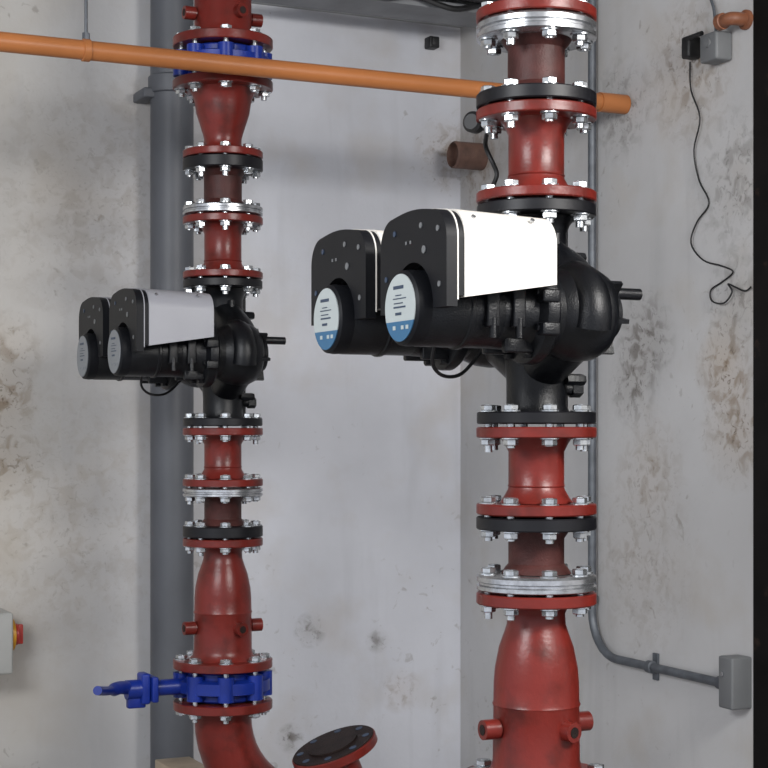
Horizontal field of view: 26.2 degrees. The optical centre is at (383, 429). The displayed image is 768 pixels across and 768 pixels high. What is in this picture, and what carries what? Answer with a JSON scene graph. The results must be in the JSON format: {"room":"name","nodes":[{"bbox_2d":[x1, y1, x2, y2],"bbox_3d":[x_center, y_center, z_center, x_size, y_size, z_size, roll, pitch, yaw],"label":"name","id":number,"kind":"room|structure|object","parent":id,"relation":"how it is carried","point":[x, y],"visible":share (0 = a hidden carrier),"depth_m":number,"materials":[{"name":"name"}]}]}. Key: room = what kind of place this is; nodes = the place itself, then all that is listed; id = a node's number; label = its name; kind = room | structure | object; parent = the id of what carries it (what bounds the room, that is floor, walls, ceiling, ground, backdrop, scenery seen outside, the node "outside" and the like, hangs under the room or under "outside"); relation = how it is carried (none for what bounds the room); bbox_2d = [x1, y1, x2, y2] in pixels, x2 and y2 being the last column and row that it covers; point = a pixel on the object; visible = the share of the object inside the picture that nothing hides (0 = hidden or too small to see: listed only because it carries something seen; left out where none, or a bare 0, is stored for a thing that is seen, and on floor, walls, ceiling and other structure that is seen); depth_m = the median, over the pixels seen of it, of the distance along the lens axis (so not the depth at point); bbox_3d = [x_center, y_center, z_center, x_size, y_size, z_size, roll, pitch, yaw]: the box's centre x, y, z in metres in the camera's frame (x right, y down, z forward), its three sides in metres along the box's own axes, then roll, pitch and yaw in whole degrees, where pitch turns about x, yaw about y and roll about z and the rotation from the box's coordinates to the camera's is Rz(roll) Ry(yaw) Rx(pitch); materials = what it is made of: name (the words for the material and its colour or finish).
{"room":"plant room","nodes":[
{"label":"plant room","id":0,"kind":"room"},
{"bbox_2d":[0,0,459,767],"bbox_3d":[-1.839,0.155,4.391,4.844,2.890,0.150,0,0,-25],"label":"wall","id":1,"kind":"structure","parent":0,"point":[354,577],"depth_m":5.02,"materials":[{"name":"paint"}]},
{"bbox_2d":[0,608,22,674],"bbox_3d":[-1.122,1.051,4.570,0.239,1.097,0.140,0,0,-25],"label":"switch","id":2,"kind":"object","parent":1,"relation":"attached to","point":[11,633],"visible":1,"depth_m":4.54,"materials":[{"name":"grey plastic"}]},
{"bbox_2d":[133,0,194,767],"bbox_3d":[-0.620,0.155,4.798,0.180,2.890,0.159,0,0,-25],"label":"drain pipe","id":3,"kind":"object","parent":1,"relation":"attached to","point":[171,116],"visible":0.6,"depth_m":4.73,"materials":[{"name":"plastic"}]},
{"bbox_2d":[425,36,438,49],"bbox_3d":[0.154,-1.227,5.228,0.035,0.036,0.047,0,0,-25],"label":"fire alarm","id":4,"kind":"object","parent":1,"relation":"attached to","point":[431,42],"visible":1,"depth_m":5.21,"materials":[{"name":"black plastic"}]},
{"bbox_2d":[251,0,474,27],"bbox_3d":[-0.578,-1.340,1.735,4.844,0.100,6.030,0,0,-25],"label":"ceiling","id":5,"kind":"structure","parent":0,"point":[452,1],"depth_m":5.10,"materials":[{"name":"paint"}]},
{"bbox_2d":[0,0,630,113],"bbox_3d":[-1.469,-1.070,3.436,4.693,0.440,0.052,0,0,-25],"label":"pipe","id":6,"kind":"object","parent":5,"relation":"hanging from","point":[85,50],"visible":0.98,"depth_m":3.96,"materials":[{"name":"metal"}]},
{"bbox_2d":[251,0,498,27],"bbox_3d":[-0.013,-1.261,4.844,0.813,0.060,0.243,0,0,-25],"label":"cable tray","id":7,"kind":"object","parent":5,"relation":"attached to","point":[431,11],"visible":0.7,"depth_m":4.88,"materials":[{"name":"grey metal"}]},
{"bbox_2d":[460,0,752,767],"bbox_3d":[0.632,0.155,4.657,0.150,2.890,1.488,0,0,-25],"label":"wall","id":8,"kind":"structure","parent":0,"point":[674,395],"depth_m":4.31,"materials":[{"name":"grey concrete"}]},
{"bbox_2d":[447,141,487,170],"bbox_3d":[0.260,-0.855,5.145,0.105,0.084,0.084,0,0,-25],"label":"pipe stub","id":9,"kind":"object","parent":8,"relation":"attached to","point":[460,155],"visible":0.9,"depth_m":5.12,"materials":[{"name":"brown metal"}]},
{"bbox_2d":[588,0,718,688],"bbox_3d":[0.702,-0.319,4.293,0.036,1.943,0.621,0,0,-25],"label":"conduit","id":10,"kind":"object","parent":8,"relation":"attached to","point":[653,667],"visible":0.5,"depth_m":4.55,"materials":[{"name":"grey metal"}]},
{"bbox_2d":[682,0,731,64],"bbox_3d":[0.792,-1.008,4.083,0.055,0.214,0.160,0,0,-25],"label":"plug adapter","id":11,"kind":"object","parent":8,"relation":"attached to","point":[715,47],"visible":0.9,"depth_m":4.03,"materials":[{"name":"grey plastic"}]},
{"bbox_2d":[689,62,751,303],"bbox_3d":[0.825,-0.619,4.058,0.012,0.622,0.248,0,0,-25],"label":"hanging cable","id":12,"kind":"object","parent":8,"relation":"attached to","point":[703,189],"visible":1,"depth_m":4.12,"materials":[{"name":"black rubber"}]},
{"bbox_2d":[713,9,752,30],"bbox_3d":[0.840,-0.987,3.971,0.066,0.048,0.074,0,0,-25],"label":"pipe stub","id":13,"kind":"object","parent":8,"relation":"attached to","point":[744,19],"visible":1,"depth_m":3.96,"materials":[{"name":"orange paint"}]},
{"bbox_2d":[719,654,751,709],"bbox_3d":[0.843,0.606,3.968,0.063,0.125,0.055,0,0,-25],"label":"junction box","id":14,"kind":"object","parent":8,"relation":"attached to","point":[735,671],"visible":1,"depth_m":3.95,"materials":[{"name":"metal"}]},
{"bbox_3d":[-0.578,1.650,1.735,4.844,0.100,6.030,0,0,-25],"label":"floor","id":15,"kind":"structure","parent":0,"visible":0},
{"bbox_2d":[155,757,204,767],"bbox_3d":[-0.538,1.250,4.438,0.100,0.700,0.200,0,0,-25],"label":"trestle","id":16,"kind":"object","parent":15,"relation":"on","point":[180,762],"visible":1,"depth_m":4.46,"materials":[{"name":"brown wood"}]},
{"bbox_2d":[173,0,274,767],"bbox_3d":[-0.133,0.155,4.261,0.850,2.890,0.250,0,0,-25],"label":"pipe","id":17,"kind":"object","parent":15,"relation":"on","point":[223,624],"visible":0.97,"depth_m":4.07,"materials":[{"name":"red metal"}]},
{"bbox_2d":[77,277,285,425],"bbox_3d":[-0.499,-0.192,4.087,0.432,0.364,0.507,0,0,-25],"label":"pump","id":18,"kind":"object","parent":17,"relation":"on","point":[208,341],"visible":1,"depth_m":3.93,"materials":[{"name":"black paint"}]},
{"bbox_2d":[93,669,271,708],"bbox_3d":[-0.433,0.637,3.842,0.530,0.085,0.531,0,0,-32],"label":"valve","id":19,"kind":"object","parent":17,"relation":"attached to","point":[244,687],"visible":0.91,"depth_m":3.80,"materials":[{"name":"blue paint"}]},
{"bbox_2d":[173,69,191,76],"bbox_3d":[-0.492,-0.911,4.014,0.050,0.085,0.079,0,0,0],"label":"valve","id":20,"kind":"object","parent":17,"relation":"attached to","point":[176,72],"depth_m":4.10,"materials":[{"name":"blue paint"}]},
{"bbox_2d":[176,41,271,58],"bbox_3d":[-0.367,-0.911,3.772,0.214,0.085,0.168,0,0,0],"label":"valve","id":21,"kind":"object","parent":17,"relation":"attached to","point":[233,48],"depth_m":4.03,"materials":[{"name":"blue paint"}]},
{"bbox_2d":[292,725,377,767],"bbox_3d":[-0.087,1.163,4.017,0.277,0.875,0.214,0,0,-25],"label":"pipe","id":22,"kind":"object","parent":15,"relation":"on","point":[343,747],"visible":1,"depth_m":3.97,"materials":[{"name":"red metal"}]},
{"bbox_2d":[468,0,603,767],"bbox_3d":[0.254,0.155,2.748,0.250,2.890,0.250,0,0,31],"label":"pipe","id":23,"kind":"object","parent":15,"relation":"on","point":[537,721],"visible":0.92,"depth_m":2.69,"materials":[{"name":"red metal"}]},
{"bbox_2d":[311,197,642,423],"bbox_3d":[0.158,-0.192,2.703,0.432,0.364,0.507,0,0,-25],"label":"pump","id":24,"kind":"object","parent":23,"relation":"on","point":[443,289],"visible":1,"depth_m":2.54,"materials":[{"name":"black paint"}]},
{"bbox_2d":[463,111,498,184],"bbox_3d":[0.173,-0.460,2.812,0.038,0.152,0.102,0,0,31],"label":"cable","id":25,"kind":"object","parent":23,"relation":"attached to","point":[470,125],"visible":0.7,"depth_m":2.78,"materials":[{"name":"black rubber"}]},
{"bbox_3d":[2.172,0.155,1.414,0.150,2.890,3.092,0,0,-25],"label":"wall","id":26,"kind":"structure","parent":0,"visible":0},
{"bbox_2d":[753,0,767,767],"bbox_3d":[1.185,0.155,3.375,0.152,2.890,1.299,0,0,-25],"label":"door","id":27,"kind":"structure","parent":26,"relation":"in","point":[760,7],"depth_m":3.93,"materials":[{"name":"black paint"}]}
]}

